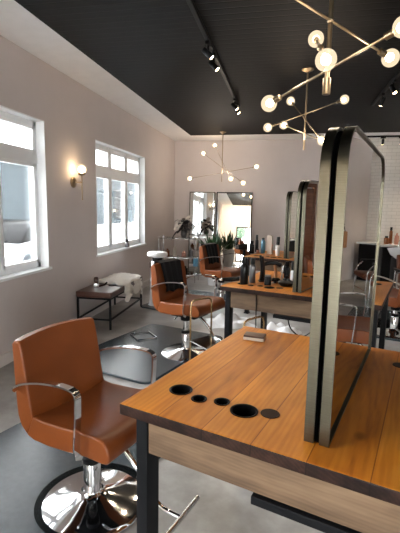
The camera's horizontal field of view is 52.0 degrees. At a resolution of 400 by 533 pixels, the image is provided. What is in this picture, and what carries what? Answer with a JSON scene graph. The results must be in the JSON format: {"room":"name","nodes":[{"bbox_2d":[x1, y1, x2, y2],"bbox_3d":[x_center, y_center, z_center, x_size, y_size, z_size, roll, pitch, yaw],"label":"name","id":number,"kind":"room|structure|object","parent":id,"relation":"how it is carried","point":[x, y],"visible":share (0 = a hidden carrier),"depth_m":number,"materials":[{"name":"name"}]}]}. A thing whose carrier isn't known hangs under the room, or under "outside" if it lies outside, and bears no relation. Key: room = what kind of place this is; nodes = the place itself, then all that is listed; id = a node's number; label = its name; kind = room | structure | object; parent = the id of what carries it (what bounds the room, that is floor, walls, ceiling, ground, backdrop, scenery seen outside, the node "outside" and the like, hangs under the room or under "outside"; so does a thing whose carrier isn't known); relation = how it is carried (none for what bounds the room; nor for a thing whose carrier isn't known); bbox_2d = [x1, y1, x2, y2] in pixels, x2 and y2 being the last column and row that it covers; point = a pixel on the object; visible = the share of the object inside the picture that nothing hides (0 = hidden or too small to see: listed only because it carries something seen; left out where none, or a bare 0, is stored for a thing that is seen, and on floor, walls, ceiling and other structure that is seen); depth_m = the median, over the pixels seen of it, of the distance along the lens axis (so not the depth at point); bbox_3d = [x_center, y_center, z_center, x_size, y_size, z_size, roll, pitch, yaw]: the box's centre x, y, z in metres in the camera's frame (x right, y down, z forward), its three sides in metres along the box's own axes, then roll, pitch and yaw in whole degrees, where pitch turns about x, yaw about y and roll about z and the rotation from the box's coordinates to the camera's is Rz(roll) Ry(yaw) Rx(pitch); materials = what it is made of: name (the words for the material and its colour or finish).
{"room":"salon","nodes":[
{"label":"salon","id":0,"kind":"room"},
{"bbox_2d":[0,35,174,354],"bbox_3d":[-2.039,-0.561,3.772,0.180,3.150,13.440,3,8,11],"label":"wall","id":1,"kind":"structure","parent":0,"point":[73,115],"depth_m":5.21,"materials":[{"name":"paint"}]},
{"bbox_2d":[0,105,48,275],"bbox_3d":[-2.042,-0.659,3.686,0.168,1.660,2.100,3,8,11],"label":"window","id":2,"kind":"structure","parent":1,"relation":"in","point":[24,242],"depth_m":4.44,"materials":[{"name":"white paint"}]},
{"bbox_2d":[0,267,51,281],"bbox_3d":[-2.029,0.159,3.799,0.156,0.030,2.150,3,8,11],"label":"trim","id":3,"kind":"structure","parent":1,"relation":"attached to","point":[7,277],"depth_m":4.34,"materials":[{"name":"white paint"}]},
{"bbox_2d":[0,278,150,367],"bbox_3d":[-1.971,0.943,3.970,0.016,0.120,13.040,3,8,11],"label":"baseboard","id":4,"kind":"structure","parent":1,"relation":"attached to","point":[6,358],"depth_m":5.93,"materials":[{"name":"paint"}]},
{"bbox_2d":[70,166,85,199],"bbox_3d":[-1.530,-1.074,5.227,0.191,0.456,0.136,3,8,11],"label":"wall sconce","id":5,"kind":"object","parent":1,"relation":"attached to","point":[81,169],"visible":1,"depth_m":5.20,"materials":[{"name":"gold metal"}]},
{"bbox_2d":[95,139,144,254],"bbox_3d":[-1.361,-1.120,6.944,0.168,1.660,2.100,3,8,11],"label":"window","id":6,"kind":"structure","parent":1,"relation":"in","point":[120,173],"depth_m":7.00,"materials":[{"name":"white glass"}]},
{"bbox_2d":[96,243,145,256],"bbox_3d":[-1.348,-0.301,7.057,0.156,0.030,2.150,3,8,11],"label":"trim","id":7,"kind":"structure","parent":1,"relation":"attached to","point":[104,253],"depth_m":6.83,"materials":[{"name":"white paint"}]},
{"bbox_2d":[0,272,399,532],"bbox_3d":[1.289,1.209,3.325,7.280,0.100,13.640,3,8,11],"label":"floor","id":8,"kind":"structure","parent":0,"point":[222,506],"depth_m":2.43,"materials":[{"name":"concrete"}]},
{"bbox_2d":[0,422,160,532],"bbox_3d":[-1.043,1.245,2.356,1.110,0.019,1.610,6,9,29],"label":"floor mat","id":9,"kind":"object","parent":8,"relation":"on","point":[30,468],"visible":0.53,"depth_m":2.44,"materials":[{"name":"grey rubber"}]},
{"bbox_2d":[11,317,199,532],"bbox_3d":[-0.466,0.824,2.140,0.890,0.938,0.634,6,9,29],"label":"salon chair","id":10,"kind":"object","parent":9,"relation":"on","point":[65,402],"visible":0.84,"depth_m":2.13,"materials":[{"name":"leather"}]},
{"bbox_2d":[76,276,141,329],"bbox_3d":[-1.267,0.478,5.963,0.480,0.492,1.360,2,8,9],"label":"bench","id":11,"kind":"object","parent":8,"relation":"on","point":[106,292],"visible":0.7,"depth_m":5.36,"materials":[{"name":"brown wood"}]},
{"bbox_2d":[93,277,107,287],"bbox_3d":[-1.359,0.217,5.524,0.248,0.145,0.110,8,11,40],"label":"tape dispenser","id":12,"kind":"object","parent":11,"relation":"on","point":[96,279],"visible":1,"depth_m":5.52,"materials":[{"name":"plastic"}]},
{"bbox_2d":[99,272,142,301],"bbox_3d":[-1.188,0.330,6.184,0.523,0.395,0.910,2,8,9],"label":"sheepskin throw","id":13,"kind":"object","parent":11,"relation":"on","point":[120,279],"visible":0.98,"depth_m":6.03,"materials":[{"name":"white fur"}]},
{"bbox_2d":[98,324,222,383],"bbox_3d":[-0.564,0.921,4.644,1.110,0.019,1.610,6,9,29],"label":"floor mat","id":14,"kind":"object","parent":8,"relation":"on","point":[132,365],"visible":0.62,"depth_m":4.41,"materials":[{"name":"grey rubber"}]},
{"bbox_2d":[130,331,156,340],"bbox_3d":[-0.690,0.846,5.019,0.252,0.016,0.271,-3,9,-28],"label":"frame","id":15,"kind":"object","parent":14,"relation":"on","point":[146,331],"visible":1,"depth_m":4.99,"materials":[{"name":"silver metal"}]},
{"bbox_2d":[151,260,224,363],"bbox_3d":[-0.046,0.474,4.387,0.890,0.998,0.634,7,10,33],"label":"salon chair","id":16,"kind":"object","parent":14,"relation":"on","point":[177,303],"visible":0.76,"depth_m":4.36,"materials":[{"name":"orange leather"}]},
{"bbox_2d":[154,258,183,291],"bbox_3d":[-0.343,0.093,4.550,0.203,0.340,0.350,7,10,33],"label":"cape","id":17,"kind":"object","parent":16,"relation":"on","point":[171,268],"visible":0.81,"depth_m":4.53,"materials":[{"name":"black fabric"}]},
{"bbox_2d":[158,235,198,282],"bbox_3d":[-0.460,-0.173,8.890,0.822,0.970,0.382,3,8,11],"label":"etagere","id":18,"kind":"object","parent":8,"relation":"on","point":[163,236],"visible":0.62,"depth_m":8.76,"materials":[{"name":"metal"}]},
{"bbox_2d":[173,246,176,255],"bbox_3d":[-0.541,-0.333,8.854,0.080,0.220,0.080,3,8,11],"label":"bottle","id":19,"kind":"object","parent":18,"relation":"on","point":[174,249],"visible":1,"depth_m":8.83,"materials":[{"name":"beige plastic"}]},
{"bbox_2d":[159,236,197,238],"bbox_3d":[-0.451,-0.625,8.824,0.800,0.008,0.360,3,8,11],"label":"shelf","id":20,"kind":"object","parent":18,"relation":"attached to","point":[164,237],"depth_m":8.73,"materials":[{"name":"clear glass"}]},
{"bbox_2d":[167,255,197,257],"bbox_3d":[-0.459,-0.220,8.883,0.800,0.008,0.360,3,8,11],"label":"shelf","id":21,"kind":"object","parent":18,"relation":"attached to","point":[171,256],"depth_m":8.77,"materials":[{"name":"clear glass"}]},
{"bbox_2d":[171,215,198,239],"bbox_3d":[-0.307,-0.815,8.697,0.551,0.536,0.567,3,8,11],"label":"arrangement","id":22,"kind":"object","parent":18,"relation":"on","point":[182,225],"visible":1,"depth_m":8.62,"materials":[{"name":"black plant"}]},
{"bbox_2d":[189,248,192,256],"bbox_3d":[-0.189,-0.301,8.784,0.090,0.190,0.090,3,8,11],"label":"bottle","id":23,"kind":"object","parent":18,"relation":"on","point":[190,250],"visible":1,"depth_m":8.75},
{"bbox_2d":[193,258,197,266],"bbox_3d":[-0.094,-0.084,8.598,0.109,0.171,0.028,3,8,11],"label":"hand towel","id":24,"kind":"object","parent":18,"relation":"hanging from","point":[195,260],"visible":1,"depth_m":8.60,"materials":[{"name":"blue fabric"}]},
{"bbox_2d":[140,290,224,309],"bbox_3d":[-0.109,0.592,6.968,1.110,0.019,1.610,6,9,29],"label":"floor mat","id":25,"kind":"object","parent":8,"relation":"on","point":[195,292],"visible":0.16,"depth_m":7.49,"materials":[{"name":"grey rubber"}]},
{"bbox_2d":[147,251,167,305],"bbox_3d":[-0.687,0.195,6.617,0.330,0.887,0.330,3,8,11],"label":"pedestal table","id":26,"kind":"object","parent":25,"relation":"on","point":[155,255],"visible":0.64,"depth_m":6.49,"materials":[{"name":"white ceramic"}]},
{"bbox_2d":[199,244,240,307],"bbox_3d":[0.461,0.149,6.762,0.890,0.978,0.634,7,10,33],"label":"salon chair","id":27,"kind":"object","parent":25,"relation":"on","point":[216,269],"visible":0.48,"depth_m":6.72,"materials":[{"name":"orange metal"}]},
{"bbox_2d":[201,243,218,263],"bbox_3d":[0.163,-0.223,6.927,0.203,0.340,0.350,7,10,33],"label":"cape","id":28,"kind":"object","parent":27,"relation":"on","point":[211,248],"visible":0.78,"depth_m":6.91,"materials":[{"name":"black fabric"}]},
{"bbox_2d":[197,230,234,285],"bbox_3d":[0.242,-0.196,8.539,0.865,1.142,0.783,-4,9,-29],"label":"snake plant","id":29,"kind":"object","parent":8,"relation":"on","point":[216,239],"visible":0.39,"depth_m":8.44,"materials":[{"name":"green plant"}]},
{"bbox_2d":[189,297,264,359],"bbox_3d":[0.217,0.719,3.589,0.271,0.753,0.818,-4,10,-33],"label":"stand","id":30,"kind":"object","parent":8,"relation":"on","point":[205,342],"visible":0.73,"depth_m":3.80,"materials":[{"name":"gold metal"}]},
{"bbox_2d":[191,335,221,348],"bbox_3d":[0.216,0.725,3.589,0.247,0.008,0.777,-4,10,-33],"label":"shelf","id":31,"kind":"object","parent":30,"relation":"attached to","point":[205,342],"depth_m":3.80,"materials":[{"name":"metal"}]},
{"bbox_2d":[206,312,256,328],"bbox_3d":[0.406,0.718,5.710,0.680,0.147,0.560,0,8,-10],"label":"towel","id":32,"kind":"object","parent":8,"relation":"on","point":[218,321],"visible":0.69,"depth_m":5.62,"materials":[{"name":"white fabric"}]},
{"bbox_2d":[120,326,399,532],"bbox_3d":[0.586,0.927,1.751,1.380,0.884,1.180,6,9,29],"label":"table","id":33,"kind":"object","parent":8,"relation":"on","point":[233,413],"visible":0.98,"depth_m":1.42,"materials":[{"name":"brown wood"}]},
{"bbox_2d":[169,384,192,394],"bbox_3d":[-0.076,0.537,1.635,0.094,0.104,0.094,6,9,29],"label":"hole","id":34,"kind":"object","parent":33,"relation":"on","point":[174,389],"depth_m":1.66,"materials":[{"name":"black plastic"}]},
{"bbox_2d":[191,395,206,402],"bbox_3d":[-0.005,0.549,1.561,0.062,0.104,0.062,6,9,29],"label":"hole","id":35,"kind":"object","parent":33,"relation":"on","point":[194,398],"depth_m":1.57,"materials":[{"name":"black plastic"}]},
{"bbox_2d":[214,397,229,405],"bbox_3d":[0.081,0.554,1.541,0.062,0.104,0.062,6,9,29],"label":"cup","id":36,"kind":"object","parent":33,"relation":"on","point":[218,401],"depth_m":1.55,"materials":[{"name":"black plastic"}]},
{"bbox_2d":[230,403,257,417],"bbox_3d":[0.156,0.565,1.476,0.102,0.104,0.102,6,9,29],"label":"cup","id":37,"kind":"object","parent":33,"relation":"on","point":[237,410],"depth_m":1.51,"materials":[{"name":"black plastic"}]},
{"bbox_2d":[243,331,265,341],"bbox_3d":[0.304,0.389,2.276,0.115,0.027,0.075,4,9,19],"label":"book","id":38,"kind":"object","parent":33,"relation":"on","point":[253,336],"visible":1,"depth_m":2.25,"materials":[{"name":"brown paper"}]},
{"bbox_2d":[251,492,361,532],"bbox_3d":[0.370,0.778,1.269,0.430,0.030,0.070,6,9,29],"label":"cable tray","id":39,"kind":"object","parent":33,"relation":"on","point":[312,519],"depth_m":1.27,"materials":[{"name":"black metal"}]},
{"bbox_2d":[304,127,343,442],"bbox_3d":[0.598,0.011,1.650,0.038,0.965,1.020,6,9,29],"label":"arched mirror","id":40,"kind":"object","parent":33,"relation":"on","point":[329,147],"visible":0.44,"depth_m":1.21,"materials":[{"name":"black metal"}]},
{"bbox_2d":[317,126,384,447],"bbox_3d":[0.632,0.014,1.631,0.039,0.965,1.020,6,9,29],"label":"arched mirror","id":41,"kind":"object","parent":33,"relation":"on","point":[359,172],"visible":1,"depth_m":1.36,"materials":[{"name":"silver metal"}]},
{"bbox_2d":[243,250,293,313],"bbox_3d":[1.520,0.274,6.363,1.380,0.884,1.180,6,9,29],"label":"station","id":42,"kind":"object","parent":8,"relation":"on","point":[267,257],"visible":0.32,"depth_m":6.06,"materials":[{"name":"brown wood"}]},
{"bbox_2d":[235,244,247,254],"bbox_3d":[0.634,-0.263,6.283,0.184,0.178,0.104,0,8,-8],"label":"hood","id":43,"kind":"object","parent":42,"relation":"attached to","point":[244,247],"visible":1,"depth_m":6.25,"materials":[{"name":"black plastic"}]},
{"bbox_2d":[249,241,253,253],"bbox_3d":[0.826,-0.309,6.539,0.080,0.200,0.080,3,8,13],"label":"bottle","id":44,"kind":"object","parent":42,"relation":"on","point":[251,246],"visible":1,"depth_m":6.51,"materials":[{"name":"black plastic"}]},
{"bbox_2d":[255,235,258,251],"bbox_3d":[0.937,-0.380,6.764,0.054,0.281,0.054,4,9,17],"label":"bottle","id":45,"kind":"object","parent":42,"relation":"on","point":[256,240],"visible":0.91,"depth_m":6.74,"materials":[{"name":"black plastic"}]},
{"bbox_2d":[261,238,264,253],"bbox_3d":[1.011,-0.334,6.569,0.070,0.248,0.070,-6,11,-41],"label":"bottle","id":46,"kind":"object","parent":42,"relation":"on","point":[263,239],"visible":1,"depth_m":6.54,"materials":[{"name":"blue plastic"}]},
{"bbox_2d":[267,235,272,253],"bbox_3d":[1.113,-0.352,6.525,0.082,0.300,0.061,6,10,31],"label":"carton","id":47,"kind":"object","parent":42,"relation":"on","point":[269,237],"visible":1,"depth_m":6.50,"materials":[{"name":"beige cardboard"}]},
{"bbox_2d":[275,237,279,255],"bbox_3d":[1.192,-0.309,6.277,0.072,0.290,0.072,1,8,1],"label":"bottle","id":48,"kind":"object","parent":42,"relation":"on","point":[277,250],"visible":1,"depth_m":6.25,"materials":[{"name":"white plastic"}]},
{"bbox_2d":[283,191,291,258],"bbox_3d":[1.467,-0.652,6.324,0.038,0.965,1.020,5,9,27],"label":"arched mirror","id":49,"kind":"object","parent":42,"relation":"on","point":[289,192],"visible":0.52,"depth_m":5.88,"materials":[{"name":"black metal"}]},
{"bbox_2d":[286,191,297,258],"bbox_3d":[1.502,-0.649,6.306,0.039,0.965,1.020,5,9,27],"label":"arched mirror","id":50,"kind":"object","parent":42,"relation":"on","point":[293,195],"visible":0.48,"depth_m":5.95,"materials":[{"name":"grey mirror"}]},
{"bbox_2d":[267,322,301,334],"bbox_3d":[1.055,0.794,5.399,0.519,0.112,0.459,-1,8,-13],"label":"towel","id":51,"kind":"object","parent":8,"relation":"on","point":[280,327],"visible":0.62,"depth_m":5.36,"materials":[{"name":"white fabric"}]},
{"bbox_2d":[220,270,393,348],"bbox_3d":[1.064,0.603,4.040,1.380,0.884,1.180,6,9,29],"label":"station","id":52,"kind":"object","parent":8,"relation":"on","point":[279,300],"visible":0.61,"depth_m":3.68,"materials":[{"name":"brown wood"}]},
{"bbox_2d":[219,277,239,281],"bbox_3d":[0.285,0.125,4.009,0.201,0.050,0.048,1,8,-3],"label":"hair clipper","id":53,"kind":"object","parent":52,"relation":"on","point":[226,279],"visible":1,"depth_m":3.99,"materials":[{"name":"black plastic"}]},
{"bbox_2d":[240,257,248,284],"bbox_3d":[0.422,0.038,3.895,0.076,0.259,0.076,2,8,7],"label":"bottle","id":54,"kind":"object","parent":52,"relation":"on","point":[244,269],"visible":1,"depth_m":3.87,"materials":[{"name":"black plastic"}]},
{"bbox_2d":[249,258,255,282],"bbox_3d":[0.509,0.036,3.983,0.062,0.241,0.062,2,8,8],"label":"bottle","id":55,"kind":"object","parent":52,"relation":"on","point":[252,268],"visible":1,"depth_m":3.96,"materials":[{"name":"black plastic"}]},
{"bbox_2d":[255,295,256,327],"bbox_3d":[0.572,0.661,3.646,0.248,0.856,0.176,3,8,11],"label":"power cord","id":56,"kind":"object","parent":52,"relation":"hanging from","point":[256,295],"visible":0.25,"depth_m":3.71,"materials":[{"name":"black plastic"}]},
{"bbox_2d":[258,255,264,281],"bbox_3d":[0.615,0.017,4.046,0.073,0.268,0.050,0,8,-8],"label":"iron","id":57,"kind":"object","parent":52,"relation":"on","point":[262,262],"visible":0.92,"depth_m":4.04,"materials":[{"name":"black plastic"}]},
{"bbox_2d":[264,275,270,285],"bbox_3d":[0.640,0.127,3.879,0.068,0.096,0.068,3,8,11],"label":"jar","id":58,"kind":"object","parent":52,"relation":"on","point":[267,279],"visible":1,"depth_m":3.85,"materials":[{"name":"black glass"}]},
{"bbox_2d":[265,261,281,281],"bbox_3d":[0.712,0.044,4.084,0.197,0.203,0.090,1,8,2],"label":"hair dryer","id":59,"kind":"object","parent":52,"relation":"on","point":[275,264],"visible":0.91,"depth_m":4.06,"materials":[{"name":"black plastic"}]},
{"bbox_2d":[280,264,284,279],"bbox_3d":[0.826,0.063,4.099,0.044,0.168,0.038,3,8,11],"label":"brush","id":60,"kind":"object","parent":52,"relation":"on","point":[283,265],"visible":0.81,"depth_m":4.08,"materials":[{"name":"metal"}]},
{"bbox_2d":[278,275,292,286],"bbox_3d":[0.810,0.131,3.856,0.156,0.100,0.156,3,8,11],"label":"bowl","id":61,"kind":"object","parent":52,"relation":"on","point":[286,282],"visible":0.99,"depth_m":3.81,"materials":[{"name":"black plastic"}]},
{"bbox_2d":[284,261,289,277],"bbox_3d":[0.864,0.050,4.076,0.060,0.200,0.060,2,8,7],"label":"bottle","id":62,"kind":"object","parent":52,"relation":"on","point":[287,263],"visible":0.81,"depth_m":4.05,"materials":[{"name":"black plastic"}]},
{"bbox_2d":[290,262,293,280],"bbox_3d":[0.900,0.060,3.966,0.052,0.213,0.052,-6,11,-40],"label":"bottle","id":63,"kind":"object","parent":52,"relation":"on","point":[292,266],"visible":0.46,"depth_m":3.95,"materials":[{"name":"white plastic"}]},
{"bbox_2d":[273,314,310,322],"bbox_3d":[0.849,0.454,3.557,0.430,0.030,0.070,6,9,29],"label":"cable tray","id":64,"kind":"object","parent":52,"relation":"on","point":[299,318],"depth_m":3.55,"materials":[{"name":"black metal"}]},
{"bbox_2d":[288,320,309,335],"bbox_3d":[0.942,0.548,3.536,0.411,0.146,0.037,6,10,30],"label":"power cord","id":65,"kind":"object","parent":52,"relation":"hanging from","point":[288,320],"visible":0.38,"depth_m":3.60,"materials":[{"name":"black plastic"}]},
{"bbox_2d":[292,180,306,291],"bbox_3d":[1.112,-0.309,3.918,0.039,0.965,1.020,7,10,33],"label":"arched mirror","id":66,"kind":"object","parent":52,"relation":"on","point":[302,183],"visible":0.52,"depth_m":3.50,"materials":[{"name":"black metal"}]},
{"bbox_2d":[297,180,318,292],"bbox_3d":[1.144,-0.306,3.897,0.039,0.965,1.020,7,10,33],"label":"arched mirror","id":67,"kind":"object","parent":52,"relation":"on","point":[310,189],"visible":0.44,"depth_m":3.57,"materials":[{"name":"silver metal"}]},
{"bbox_2d":[376,310,399,341],"bbox_3d":[3.010,0.840,5.665,1.110,0.019,1.610,6,9,29],"label":"floor mat","id":68,"kind":"object","parent":8,"relation":"on","point":[389,312],"visible":0.13,"depth_m":5.89,"materials":[{"name":"grey rubber"}]},
{"bbox_2d":[377,272,399,338],"bbox_3d":[2.449,0.409,5.369,0.634,0.938,0.890,-4,10,-33],"label":"salon chair","id":69,"kind":"object","parent":68,"relation":"on","point":[393,331],"visible":0.49,"depth_m":5.27,"materials":[{"name":"orange leather"}]},
{"bbox_2d":[390,255,399,309],"bbox_3d":[3.362,0.300,6.321,0.620,0.887,0.640,2,8,4],"label":"chair","id":70,"kind":"object","parent":68,"relation":"on","point":[397,269],"visible":0.48,"depth_m":6.50,"materials":[{"name":"brown leather"}]},
{"bbox_2d":[377,243,399,281],"bbox_3d":[4.794,-0.015,8.793,1.920,0.880,0.640,3,8,11],"label":"cabinet","id":71,"kind":"object","parent":8,"relation":"on","point":[384,258],"depth_m":8.70,"materials":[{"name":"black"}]},
{"bbox_2d":[384,236,388,243],"bbox_3d":[4.030,-0.573,8.874,0.100,0.170,0.100,0,8,-4],"label":"bottle","id":72,"kind":"object","parent":71,"relation":"on","point":[386,239],"visible":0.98,"depth_m":8.84,"materials":[{"name":"brown glass"}]},
{"bbox_2d":[379,243,399,246],"bbox_3d":[4.802,-0.431,8.733,1.920,0.040,0.640,3,8,11],"label":"countertop","id":73,"kind":"structure","parent":71,"relation":"on","point":[381,244],"depth_m":8.60,"materials":[{"name":"white stone"}]},
{"bbox_2d":[389,227,392,243],"bbox_3d":[4.164,-0.678,8.955,0.070,0.360,0.070,-1,9,-17],"label":"bottle","id":74,"kind":"object","parent":71,"relation":"on","point":[391,228],"visible":0.97,"depth_m":8.93,"materials":[{"name":"black plastic"}]},
{"bbox_2d":[394,233,398,243],"bbox_3d":[4.240,-0.601,8.847,0.090,0.240,0.090,-1,9,-17],"label":"bottle","id":75,"kind":"object","parent":71,"relation":"on","point":[396,239],"visible":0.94,"depth_m":8.82,"materials":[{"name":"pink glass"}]},
{"bbox_2d":[387,240,399,287],"bbox_3d":[3.405,0.111,6.935,0.494,1.112,0.582,2,8,4],"label":"sink","id":76,"kind":"object","parent":8,"relation":"on","point":[394,252],"visible":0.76,"depth_m":6.93,"materials":[{"name":"white ceramic"}]},
{"bbox_2d":[387,247,399,258],"bbox_3d":[3.410,-0.203,6.875,0.494,0.210,0.588,2,0,4],"label":"basin","id":77,"kind":"object","parent":76,"relation":"in","point":[395,251],"depth_m":6.79,"materials":[{"name":"white ceramic"}]},
{"bbox_2d":[0,0,399,140],"bbox_3d":[1.349,-2.017,2.857,7.280,0.120,13.640,3,8,11],"label":"ceiling","id":78,"kind":"structure","parent":0,"point":[18,25],"depth_m":4.80,"materials":[{"name":"paint"}]},
{"bbox_2d":[15,0,399,135],"bbox_3d":[1.356,-1.886,2.456,5.695,0.022,12.130,3,8,11],"label":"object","id":79,"kind":"structure","parent":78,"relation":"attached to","point":[154,48],"depth_m":4.16,"materials":[{"name":"black paint"}]},
{"bbox_2d":[186,0,239,113],"bbox_3d":[-0.264,-1.773,2.177,0.110,0.181,8.400,3,8,11],"label":"track light","id":80,"kind":"object","parent":79,"relation":"attached to","point":[205,51],"visible":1,"depth_m":3.88,"materials":[{"name":"black metal"}]},
{"bbox_2d":[189,131,257,183],"bbox_3d":[0.460,-2.205,8.462,0.723,1.106,1.462,-6,11,-41],"label":"chandelier","id":81,"kind":"object","parent":79,"relation":"hanging from","point":[222,132],"visible":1,"depth_m":8.43,"materials":[{"name":"gold metal"}]},
{"bbox_2d":[266,67,345,149],"bbox_3d":[1.182,-1.736,4.588,0.814,0.894,0.509,7,10,35],"label":"chandelier","id":82,"kind":"object","parent":79,"relation":"hanging from","point":[307,70],"visible":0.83,"depth_m":4.58,"materials":[{"name":"gold metal"}]},
{"bbox_2d":[266,0,399,106],"bbox_3d":[0.717,-1.390,2.253,0.836,0.925,0.900,3,8,11],"label":"chandelier","id":83,"kind":"object","parent":79,"relation":"hanging from","point":[325,57],"visible":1,"depth_m":2.25,"materials":[{"name":"gold metal"}]},
{"bbox_2d":[272,94,281,102],"bbox_3d":[0.478,-1.036,2.536,0.037,0.048,0.055,-6,11,-42],"label":"socket","id":84,"kind":"object","parent":83,"relation":"attached to","point":[277,98],"depth_m":2.52,"materials":[{"name":"gold metal"}]},
{"bbox_2d":[377,48,387,57],"bbox_3d":[1.056,-1.237,2.377,0.056,0.049,0.037,-2,9,-19],"label":"socket","id":85,"kind":"object","parent":83,"relation":"attached to","point":[381,52],"depth_m":2.36,"materials":[{"name":"gold metal"}]},
{"bbox_2d":[384,28,395,40],"bbox_3d":[0.934,-1.143,2.021,0.037,0.048,0.055,-6,11,-42],"label":"socket","id":86,"kind":"object","parent":83,"relation":"attached to","point":[391,33],"depth_m":2.01,"materials":[{"name":"gold metal"}]},
{"bbox_2d":[371,69,399,105],"bbox_3d":[2.155,-2.037,4.315,0.086,0.184,3.400,3,8,11],"label":"track light","id":87,"kind":"object","parent":79,"relation":"attached to","point":[392,81],"visible":1,"depth_m":5.04,"materials":[{"name":"black metal"}]},
{"bbox_2d":[367,135,399,144],"bbox_3d":[4.524,-2.621,8.482,2.150,0.185,0.082,3,8,11],"label":"track light","id":88,"kind":"object","parent":78,"relation":"attached to","point":[383,137],"visible":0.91,"depth_m":8.59,"materials":[{"name":"black metal"}]},
{"bbox_2d":[174,139,322,266],"bbox_3d":[1.242,-1.375,9.798,4.180,3.150,0.200,3,8,11],"label":"wall","id":89,"kind":"structure","parent":0,"point":[282,165],"depth_m":9.63,"materials":[{"name":"paint"}]},
{"bbox_2d":[188,192,215,272],"bbox_3d":[0.037,-0.819,9.954,0.630,1.955,0.102,3,8,11],"label":"wall mirror","id":90,"kind":"object","parent":89,"relation":"attached to","point":[201,204],"visible":0.71,"depth_m":9.91,"materials":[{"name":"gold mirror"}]},
{"bbox_2d":[215,192,252,266],"bbox_3d":[0.790,-0.777,9.771,0.845,1.954,0.136,2,8,10],"label":"wall mirror","id":91,"kind":"object","parent":89,"relation":"attached to","point":[233,209],"visible":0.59,"depth_m":9.74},
{"bbox_2d":[369,138,399,242],"bbox_3d":[4.708,-1.208,9.096,2.900,3.150,0.200,3,8,11],"label":"wall tile","id":92,"kind":"structure","parent":89,"relation":"attached to","point":[390,150],"depth_m":9.02,"materials":[{"name":"white tile"}]},
{"bbox_2d":[243,336,265,341],"bbox_3d":[0.304,0.394,2.277,0.115,0.016,0.075,4,9,19],"label":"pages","id":93,"kind":"object","parent":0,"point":[253,338],"depth_m":2.24,"materials":[{"name":"white paper"}]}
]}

